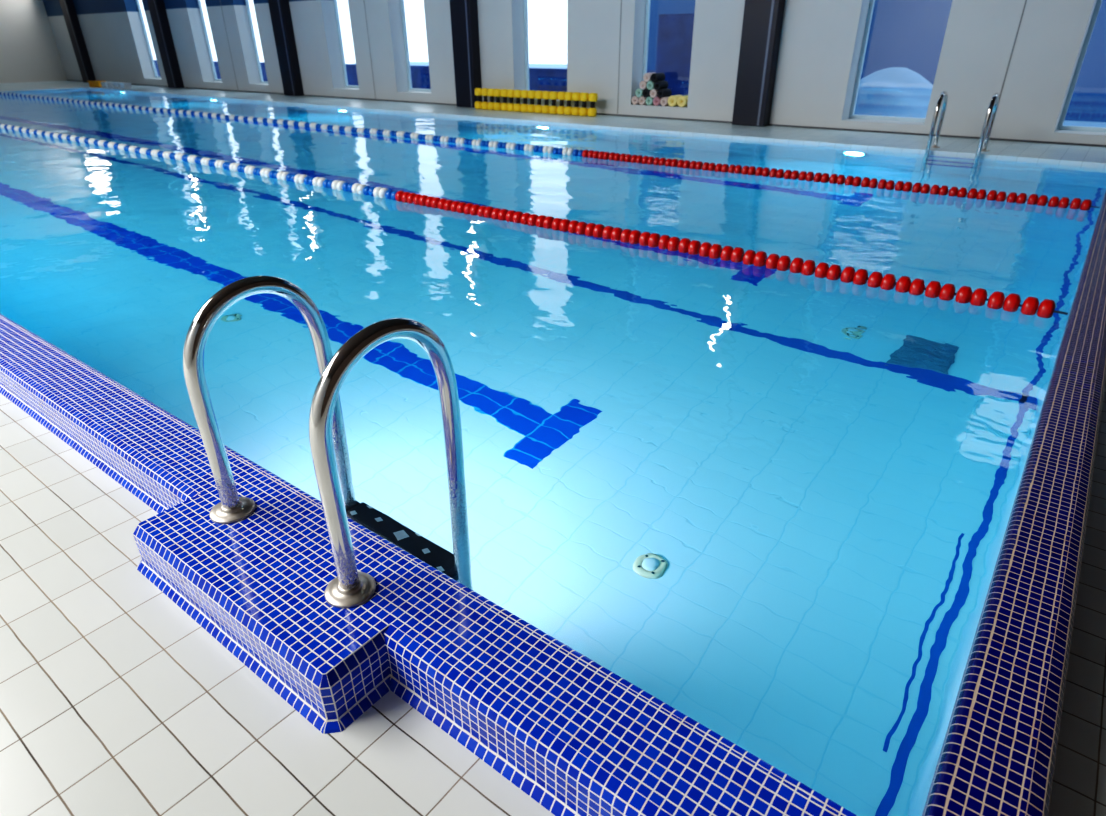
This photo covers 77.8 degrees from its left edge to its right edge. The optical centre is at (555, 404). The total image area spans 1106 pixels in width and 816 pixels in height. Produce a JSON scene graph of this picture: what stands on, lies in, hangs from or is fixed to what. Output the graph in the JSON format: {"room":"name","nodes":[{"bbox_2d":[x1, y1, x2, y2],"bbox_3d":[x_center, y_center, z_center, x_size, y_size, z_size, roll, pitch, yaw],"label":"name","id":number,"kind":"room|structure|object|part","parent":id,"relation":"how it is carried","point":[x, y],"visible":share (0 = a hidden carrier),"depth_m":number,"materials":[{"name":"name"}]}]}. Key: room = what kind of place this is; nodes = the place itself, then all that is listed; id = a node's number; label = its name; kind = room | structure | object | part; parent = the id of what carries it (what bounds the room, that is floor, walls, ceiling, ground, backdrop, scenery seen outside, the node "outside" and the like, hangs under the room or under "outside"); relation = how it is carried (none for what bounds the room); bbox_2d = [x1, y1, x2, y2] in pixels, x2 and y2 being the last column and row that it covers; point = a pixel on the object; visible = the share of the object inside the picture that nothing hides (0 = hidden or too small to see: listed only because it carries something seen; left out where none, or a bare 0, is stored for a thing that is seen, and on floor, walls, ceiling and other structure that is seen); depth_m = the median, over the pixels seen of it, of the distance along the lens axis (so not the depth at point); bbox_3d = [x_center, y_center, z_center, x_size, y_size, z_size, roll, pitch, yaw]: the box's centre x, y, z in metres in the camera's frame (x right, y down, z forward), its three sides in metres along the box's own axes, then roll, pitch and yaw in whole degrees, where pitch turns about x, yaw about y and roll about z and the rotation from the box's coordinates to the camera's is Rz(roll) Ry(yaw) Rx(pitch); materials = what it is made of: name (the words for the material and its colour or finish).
{"room":"indoor swimming pool","nodes":[
{"label":"indoor swimming pool","id":0,"kind":"room"},
{"bbox_2d":[0,0,66,82],"bbox_3d":[-22.212,-11.175,18.223,0.200,5.600,15.900,20,34,33],"label":"wall","id":1,"kind":"structure","parent":0,"point":[29,52],"depth_m":23.44,"materials":[{"name":"white paint"}]},
{"bbox_2d":[0,380,1105,815],"bbox_3d":[-8.539,-3.708,10.072,34.500,0.200,15.500,20,34,33],"label":"floor","id":2,"kind":"structure","parent":0,"point":[115,701],"depth_m":1.52,"materials":[{"name":"white tile"}]},
{"bbox_2d":[0,191,1105,815],"bbox_3d":[-6.873,-4.362,10.923,25.662,0.145,9.294,20,34,33],"label":"pool edge","id":3,"kind":"structure","parent":2,"relation":"on","point":[574,735],"depth_m":1.55,"materials":[{"name":"blue tile"}]},
{"bbox_2d":[183,276,467,608],"bbox_3d":[-0.599,0.494,2.014,0.647,1.682,0.462,20,34,33],"label":"pool ladder","id":4,"kind":"object","parent":3,"relation":"on","point":[351,588],"visible":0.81,"depth_m":1.71,"materials":[{"name":"metal"}]},
{"bbox_3d":[-0.799,0.415,2.166,0.047,1.682,0.424,20,34,33],"label":"handrail","id":5,"kind":"part","parent":4,"relation":"part of","materials":[{"name":"metal"}]},
{"bbox_3d":[-0.381,0.563,1.883,0.047,1.682,0.424,20,34,33],"label":"handrail","id":6,"kind":"part","parent":4,"relation":"part of","materials":[{"name":"metal"}]},
{"bbox_2d":[0,81,1105,167],"bbox_3d":[-8.469,-5.380,12.829,30.700,0.120,10.300,20,34,33],"label":"floor","id":7,"kind":"structure","parent":0,"point":[1060,154],"depth_m":10.29,"materials":[{"name":"grey tile"}]},
{"bbox_2d":[59,0,95,81],"bbox_3d":[-15.912,-13.401,22.114,0.520,5.400,0.226,20,34,33],"label":"pillar","id":8,"kind":"structure","parent":7,"relation":"on","point":[67,6],"depth_m":22.68,"materials":[{"name":"black metal"}]},
{"bbox_2d":[88,80,105,86],"bbox_3d":[-13.943,-9.775,20.842,0.574,0.172,0.244,16,32,28],"label":"crate","id":9,"kind":"object","parent":7,"relation":"on","point":[96,83],"visible":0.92,"depth_m":20.73,"materials":[{"name":"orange plastic"}]},
{"bbox_2d":[100,82,107,87],"bbox_3d":[-13.430,-9.598,20.520,0.300,0.155,0.240,18,33,30],"label":"storage box","id":10,"kind":"object","parent":7,"relation":"on","point":[104,84],"visible":0.61,"depth_m":20.42,"materials":[{"name":"grey plastic"}]},
{"bbox_2d":[106,82,114,87],"bbox_3d":[-13.113,-9.485,20.305,0.300,0.155,0.240,18,33,30],"label":"storage box","id":11,"kind":"object","parent":7,"relation":"on","point":[109,84],"visible":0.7,"depth_m":20.20,"materials":[{"name":"grey plastic"}]},
{"bbox_2d":[112,82,124,88],"bbox_3d":[-12.795,-9.373,20.089,0.300,0.155,0.240,18,33,30],"label":"storage box","id":12,"kind":"object","parent":7,"relation":"on","point":[116,85],"visible":0.63,"depth_m":20.01,"materials":[{"name":"grey plastic"}]},
{"bbox_2d":[118,83,131,88],"bbox_3d":[-12.477,-9.260,19.874,0.300,0.155,0.240,18,33,30],"label":"storage box","id":13,"kind":"object","parent":7,"relation":"on","point":[122,85],"visible":1,"depth_m":19.80,"materials":[{"name":"grey plastic"}]},
{"bbox_2d":[147,0,183,87],"bbox_3d":[-11.187,-11.726,18.909,0.520,5.400,0.226,20,34,33],"label":"pillar","id":14,"kind":"structure","parent":7,"relation":"on","point":[157,9],"depth_m":19.52,"materials":[{"name":"black metal"}]},
{"bbox_2d":[268,0,303,95],"bbox_3d":[-6.502,-10.065,15.731,0.520,5.400,0.226,20,34,33],"label":"pillar","id":15,"kind":"structure","parent":7,"relation":"on","point":[280,13],"depth_m":16.40,"materials":[{"name":"black metal"}]},
{"bbox_2d":[449,0,481,107],"bbox_3d":[-1.745,-8.378,12.505,0.520,5.400,0.226,20,34,33],"label":"pillar","id":16,"kind":"structure","parent":7,"relation":"on","point":[464,13],"depth_m":13.20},
{"bbox_2d":[475,88,481,108],"bbox_3d":[-1.483,-5.926,13.244,0.160,0.377,0.180,21,34,34],"label":"dumbbell","id":17,"kind":"object","parent":7,"relation":"on","point":[478,102],"visible":0.94,"depth_m":13.21,"materials":[{"name":"yellow plastic"}]},
{"bbox_2d":[481,88,487,108],"bbox_3d":[-1.345,-5.883,13.161,0.160,0.377,0.179,20,34,33],"label":"dumbbell","id":18,"kind":"object","parent":7,"relation":"on","point":[484,92],"visible":0.91,"depth_m":13.12,"materials":[{"name":"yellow plastic"}]},
{"bbox_2d":[488,88,494,109],"bbox_3d":[-1.215,-5.835,13.069,0.160,0.377,0.179,20,34,33],"label":"dumbbell","id":19,"kind":"object","parent":7,"relation":"on","point":[490,91],"visible":0.89,"depth_m":13.04,"materials":[{"name":"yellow plastic"}]},
{"bbox_2d":[494,89,500,109],"bbox_3d":[-1.090,-5.782,12.969,0.159,0.377,0.181,23,36,37],"label":"dumbbell","id":20,"kind":"object","parent":7,"relation":"on","point":[497,92],"visible":0.95,"depth_m":12.94,"materials":[{"name":"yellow plastic"}]},
{"bbox_2d":[501,89,507,110],"bbox_3d":[-0.950,-5.742,12.891,0.160,0.377,0.180,18,33,30],"label":"dumbbell","id":21,"kind":"object","parent":7,"relation":"on","point":[503,91],"visible":0.87,"depth_m":12.86,"materials":[{"name":"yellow plastic"}]},
{"bbox_2d":[507,89,514,110],"bbox_3d":[-0.824,-5.691,12.795,0.160,0.377,0.180,18,33,31],"label":"dumbbell","id":22,"kind":"object","parent":7,"relation":"on","point":[510,93],"visible":0.94,"depth_m":12.76,"materials":[{"name":"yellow plastic"}]},
{"bbox_2d":[514,90,520,111],"bbox_3d":[-0.695,-5.642,12.701,0.160,0.377,0.179,20,34,33],"label":"dumbbell","id":23,"kind":"object","parent":7,"relation":"on","point":[517,93],"visible":0.91,"depth_m":12.67,"materials":[{"name":"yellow plastic"}]},
{"bbox_2d":[521,90,528,111],"bbox_3d":[-0.559,-5.598,12.616,0.160,0.377,0.180,18,33,30],"label":"dumbbell","id":24,"kind":"object","parent":7,"relation":"on","point":[524,93],"visible":0.92,"depth_m":12.58,"materials":[{"name":"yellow plastic"}]},
{"bbox_2d":[527,90,535,112],"bbox_3d":[-0.429,-5.548,12.522,0.160,0.377,0.180,21,35,34],"label":"dumbbell","id":25,"kind":"object","parent":7,"relation":"on","point":[531,93],"visible":0.92,"depth_m":12.49,"materials":[{"name":"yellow plastic"}]},
{"bbox_2d":[535,91,542,112],"bbox_3d":[-0.295,-5.503,12.435,0.160,0.377,0.179,20,34,33],"label":"dumbbell","id":26,"kind":"object","parent":7,"relation":"on","point":[538,94],"visible":0.9,"depth_m":12.40,"materials":[{"name":"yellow plastic"}]},
{"bbox_2d":[542,91,549,113],"bbox_3d":[-0.162,-5.456,12.345,0.160,0.377,0.180,22,35,36],"label":"dumbbell","id":27,"kind":"object","parent":7,"relation":"on","point":[546,94],"visible":0.94,"depth_m":12.31,"materials":[{"name":"yellow plastic"}]},
{"bbox_2d":[549,91,557,113],"bbox_3d":[-0.031,-5.410,12.257,0.160,0.377,0.180,18,33,31],"label":"dumbbell","id":28,"kind":"object","parent":7,"relation":"on","point":[553,94],"visible":0.98,"depth_m":12.22,"materials":[{"name":"yellow plastic"}]},
{"bbox_2d":[557,91,564,113],"bbox_3d":[0.112,-5.370,12.179,0.160,0.377,0.180,17,33,30],"label":"dumbbell","id":29,"kind":"object","parent":7,"relation":"on","point":[561,95],"visible":0.89,"depth_m":12.14,"materials":[{"name":"yellow plastic"}]},
{"bbox_2d":[564,92,572,114],"bbox_3d":[0.236,-5.318,12.081,0.160,0.377,0.181,17,33,29],"label":"dumbbell","id":30,"kind":"object","parent":7,"relation":"on","point":[568,95],"visible":0.94,"depth_m":12.05,"materials":[{"name":"yellow plastic"}]},
{"bbox_2d":[572,92,580,115],"bbox_3d":[0.368,-5.271,11.991,0.160,0.377,0.181,17,33,29],"label":"dumbbell","id":31,"kind":"object","parent":7,"relation":"on","point":[576,95],"visible":0.91,"depth_m":11.95,"materials":[{"name":"yellow plastic"}]},
{"bbox_2d":[579,93,588,115],"bbox_3d":[0.497,-5.220,11.894,0.160,0.377,0.181,23,36,36],"label":"dumbbell","id":32,"kind":"object","parent":7,"relation":"on","point":[583,111],"visible":0.99,"depth_m":11.86,"materials":[{"name":"yellow plastic"}]},
{"bbox_2d":[588,93,597,116],"bbox_3d":[0.641,-5.181,11.818,0.159,0.377,0.181,23,36,37],"label":"dumbbell","id":33,"kind":"object","parent":7,"relation":"on","point":[593,97],"visible":1,"depth_m":11.78,"materials":[{"name":"yellow plastic"}]},
{"bbox_2d":[732,0,784,126],"bbox_3d":[2.988,-6.700,9.295,0.520,5.400,0.226,20,34,33],"label":"pillar","id":34,"kind":"structure","parent":7,"relation":"on","point":[762,19],"depth_m":10.06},
{"bbox_2d":[925,91,999,159],"bbox_3d":[4.704,-2.803,8.144,0.647,1.682,0.462,20,34,33],"label":"pool ladder","id":35,"kind":"object","parent":7,"relation":"on","point":[991,113],"visible":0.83,"depth_m":7.87,"materials":[{"name":"metal"}]},
{"bbox_3d":[4.487,-2.872,8.275,0.047,1.682,0.424,20,34,33],"label":"handrail","id":36,"kind":"part","parent":35,"relation":"part of","materials":[{"name":"metal"}]},
{"bbox_3d":[4.904,-2.724,7.992,0.047,1.682,0.424,20,34,33],"label":"handrail","id":37,"kind":"part","parent":35,"relation":"part of","materials":[{"name":"metal"}]},
{"bbox_2d":[43,0,1105,144],"bbox_3d":[-3.745,-9.281,14.226,34.500,5.400,0.430,20,34,33],"label":"wall","id":38,"kind":"structure","parent":0,"point":[821,41],"depth_m":11.47,"materials":[{"name":"white paint"}]},
{"bbox_2d":[136,0,160,77],"bbox_3d":[-12.146,-11.977,20.298,1.100,4.150,0.060,20,34,33],"label":"window","id":39,"kind":"structure","parent":38,"relation":"in","point":[137,1],"depth_m":21.04,"materials":[{"name":"white plastic"}]},
{"bbox_2d":[197,0,221,80],"bbox_3d":[-9.367,-10.992,18.412,1.000,4.150,0.060,20,34,33],"label":"window","id":40,"kind":"structure","parent":38,"relation":"in","point":[199,3],"depth_m":19.16,"materials":[{"name":"white plastic"}]},
{"bbox_2d":[245,0,267,83],"bbox_3d":[-7.540,-10.344,17.174,0.900,4.150,0.060,20,34,33],"label":"window","id":41,"kind":"structure","parent":38,"relation":"in","point":[246,1],"depth_m":17.91,"materials":[{"name":"white plastic"}]},
{"bbox_2d":[333,0,358,87],"bbox_3d":[-4.661,-9.324,15.221,0.950,4.150,0.060,20,34,33],"label":"window","id":42,"kind":"structure","parent":38,"relation":"in","point":[334,1],"depth_m":16.02,"materials":[{"name":"white plastic"}]},
{"bbox_2d":[400,0,430,91],"bbox_3d":[-2.827,-8.673,13.977,1.070,4.150,0.060,20,34,33],"label":"window","id":43,"kind":"structure","parent":38,"relation":"in","point":[401,1],"depth_m":14.85,"materials":[{"name":"white plastic"}]},
{"bbox_2d":[523,0,529,89],"bbox_3d":[-0.075,-7.698,12.111,1.260,4.150,0.060,20,34,33],"label":"window","id":44,"kind":"structure","parent":38,"relation":"in","point":[526,42],"depth_m":12.97,"materials":[{"name":"white plastic"}]},
{"bbox_2d":[67,80,1105,146],"bbox_3d":[-3.864,-6.825,15.335,34.500,0.022,0.012,20,34,33],"label":"baseboard","id":45,"kind":"structure","parent":38,"relation":"attached to","point":[1048,142],"depth_m":10.29,"materials":[{"name":"grey"}]},
{"bbox_2d":[220,0,1026,113],"bbox_3d":[-1.495,-8.368,12.452,17.916,5.370,0.004,20,34,33],"label":"trim","id":46,"kind":"structure","parent":38,"relation":"attached to","point":[621,0],"depth_m":11.35,"materials":[{"name":"grey metal"}]},
{"bbox_2d":[632,96,639,104],"bbox_3d":[1.434,-5.253,11.790,0.136,0.136,0.270,20,34,33],"label":"foam roller","id":47,"kind":"object","parent":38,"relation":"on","point":[635,100],"visible":0.53,"depth_m":11.70,"materials":[{"name":"pink plastic"}]},
{"bbox_2d":[639,96,646,104],"bbox_3d":[1.545,-5.213,11.714,0.136,0.136,0.270,20,34,33],"label":"foam roller","id":48,"kind":"object","parent":38,"relation":"on","point":[642,100],"visible":0.48,"depth_m":11.62,"materials":[{"name":"pink plastic"}]},
{"bbox_2d":[635,88,642,96],"bbox_3d":[1.489,-5.338,11.696,0.136,0.136,0.270,20,34,33],"label":"foam roller","id":49,"kind":"object","parent":48,"relation":"on","point":[639,92],"visible":0.48,"depth_m":11.60,"materials":[{"name":"teal plastic"}]},
{"bbox_2d":[642,0,650,80],"bbox_3d":[1.934,-6.981,10.750,1.080,4.160,0.060,20,34,33],"label":"window","id":50,"kind":"structure","parent":38,"relation":"in","point":[647,13],"depth_m":11.51,"materials":[{"name":"white plastic"}]},
{"bbox_2d":[646,96,653,104],"bbox_3d":[1.657,-5.174,11.639,0.136,0.136,0.270,20,34,33],"label":"foam roller","id":51,"kind":"object","parent":38,"relation":"on","point":[649,100],"visible":0.46,"depth_m":11.54,"materials":[{"name":"teal plastic"}]},
{"bbox_2d":[643,89,650,97],"bbox_3d":[1.600,-5.299,11.620,0.136,0.136,0.270,20,34,33],"label":"foam roller","id":52,"kind":"object","parent":51,"relation":"on","point":[646,93],"visible":0.52,"depth_m":11.52,"materials":[{"name":"black plastic"}]},
{"bbox_2d":[639,81,646,89],"bbox_3d":[1.544,-5.423,11.602,0.136,0.136,0.270,20,34,33],"label":"foam roller","id":53,"kind":"object","parent":52,"relation":"on","point":[642,85],"visible":0.44,"depth_m":11.51,"materials":[{"name":"pink plastic"}]},
{"bbox_2d":[653,97,660,105],"bbox_3d":[1.768,-5.135,11.563,0.136,0.136,0.270,20,34,33],"label":"foam roller","id":54,"kind":"object","parent":38,"relation":"on","point":[656,101],"visible":0.52,"depth_m":11.47,"materials":[{"name":"pink plastic"}]},
{"bbox_2d":[650,89,657,97],"bbox_3d":[1.712,-5.259,11.545,0.136,0.136,0.270,20,34,33],"label":"foam roller","id":55,"kind":"object","parent":54,"relation":"on","point":[653,93],"visible":0.49,"depth_m":11.45,"materials":[{"name":"pink plastic"}]},
{"bbox_2d":[646,81,654,89],"bbox_3d":[1.655,-5.384,11.527,0.136,0.136,0.270,20,34,33],"label":"foam roller","id":56,"kind":"object","parent":55,"relation":"on","point":[650,85],"visible":0.49,"depth_m":11.43,"materials":[{"name":"teal plastic"}]},
{"bbox_2d":[643,72,654,81],"bbox_3d":[1.599,-5.509,11.509,0.136,0.136,0.270,20,34,33],"label":"foam roller","id":57,"kind":"object","parent":56,"relation":"on","point":[647,76],"visible":0.58,"depth_m":11.42,"materials":[{"name":"pink plastic"}]},
{"bbox_2d":[660,97,668,105],"bbox_3d":[1.879,-5.095,11.488,0.136,0.136,0.270,20,34,33],"label":"foam roller","id":58,"kind":"object","parent":38,"relation":"on","point":[664,101],"visible":0.58,"depth_m":11.40,"materials":[{"name":"pink plastic"}]},
{"bbox_2d":[657,88,671,97],"bbox_3d":[1.823,-5.220,11.470,0.136,0.136,0.270,20,34,33],"label":"foam roller","id":59,"kind":"object","parent":58,"relation":"on","point":[661,93],"visible":0.96,"depth_m":11.40,"materials":[{"name":"black plastic"}]},
{"bbox_2d":[654,81,667,89],"bbox_3d":[1.766,-5.345,11.451,0.136,0.136,0.270,20,34,33],"label":"foam roller","id":60,"kind":"object","parent":59,"relation":"on","point":[658,85],"visible":0.94,"depth_m":11.38,"materials":[{"name":"black plastic"}]},
{"bbox_2d":[651,73,664,81],"bbox_3d":[1.710,-5.469,11.433,0.136,0.136,0.270,20,34,33],"label":"foam roller","id":61,"kind":"object","parent":60,"relation":"on","point":[655,77],"visible":0.96,"depth_m":11.36,"materials":[{"name":"black plastic"}]},
{"bbox_2d":[668,95,681,106],"bbox_3d":[2.003,-5.065,11.396,0.168,0.168,0.270,20,34,33],"label":"foam roller","id":62,"kind":"object","parent":38,"relation":"on","point":[672,100],"visible":0.71,"depth_m":11.31,"materials":[{"name":"yellow plastic"}]},
{"bbox_2d":[677,95,687,106],"bbox_3d":[2.140,-5.017,11.303,0.168,0.168,0.270,20,34,33],"label":"foam roller","id":63,"kind":"object","parent":38,"relation":"on","point":[682,101],"visible":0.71,"depth_m":11.21,"materials":[{"name":"yellow plastic"}]},
{"bbox_2d":[849,0,925,122],"bbox_3d":[4.769,-5.949,8.841,1.100,4.220,0.060,20,34,33],"label":"window","id":64,"kind":"structure","parent":38,"relation":"in","point":[871,4],"depth_m":9.75,"materials":[{"name":"white plastic"}]},
{"bbox_2d":[1056,0,1105,131],"bbox_3d":[6.726,-5.255,7.514,0.870,4.220,0.060,20,34,33],"label":"window","id":65,"kind":"structure","parent":38,"relation":"in","point":[1060,126],"depth_m":8.45,"materials":[{"name":"white plastic"}]},
{"bbox_2d":[349,62,1105,127],"bbox_3d":[5.726,-11.817,25.472,65.000,0.400,28.520,20,34,33],"label":"ground","id":66,"kind":"structure","parent":0,"point":[1067,123],"depth_m":39.20,"materials":[{"name":"white snow"}]},
{"bbox_2d":[154,13,694,95],"bbox_3d":[-9.721,-10.961,21.711,35.000,1.800,0.400,20,34,33],"label":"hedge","id":67,"kind":"object","parent":66,"relation":"on","point":[675,31],"visible":0.18,"depth_m":13.41,"materials":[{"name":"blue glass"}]},
{"bbox_2d":[647,0,1105,121],"bbox_3d":[8.843,-10.479,13.130,16.800,8.800,4.600,20,34,33],"label":"sky","id":68,"kind":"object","parent":66,"relation":"on","point":[909,34],"visible":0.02,"depth_m":13.48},
{"bbox_2d":[854,67,932,117],"bbox_3d":[5.213,-4.905,11.062,2.700,0.984,1.400,20,34,33],"label":"snow bank","id":69,"kind":"object","parent":66,"relation":"on","point":[893,91],"visible":0.27,"depth_m":10.55,"materials":[{"name":"white snow"}]},
{"bbox_3d":[-6.732,-3.235,11.522,25.675,0.200,9.232,20,34,33],"label":"floor","id":70,"kind":"structure","parent":0,"visible":0},
{"bbox_2d":[0,89,1105,815],"bbox_3d":[-6.731,-3.841,11.224,25.155,1.250,8.692,20,34,33],"label":"water","id":71,"kind":"object","parent":70,"relation":"on","point":[774,505],"visible":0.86,"depth_m":2.94,"materials":[{"name":"blue liquid"}]},
{"bbox_2d":[0,123,1067,317],"bbox_3d":[-7.444,-3.974,10.100,25.060,0.120,0.149,20,34,33],"label":"lane rope","id":72,"kind":"object","parent":71,"relation":"on","point":[1011,303],"visible":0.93,"depth_m":4.59,"materials":[{"name":"plastic"}]},
{"bbox_2d":[0,92,1099,209],"bbox_3d":[-5.629,-5.097,12.188,25.060,0.120,0.149,20,34,33],"label":"lane rope","id":73,"kind":"object","parent":71,"relation":"on","point":[1033,199],"visible":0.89,"depth_m":7.46,"materials":[{"name":"plastic"}]}
]}

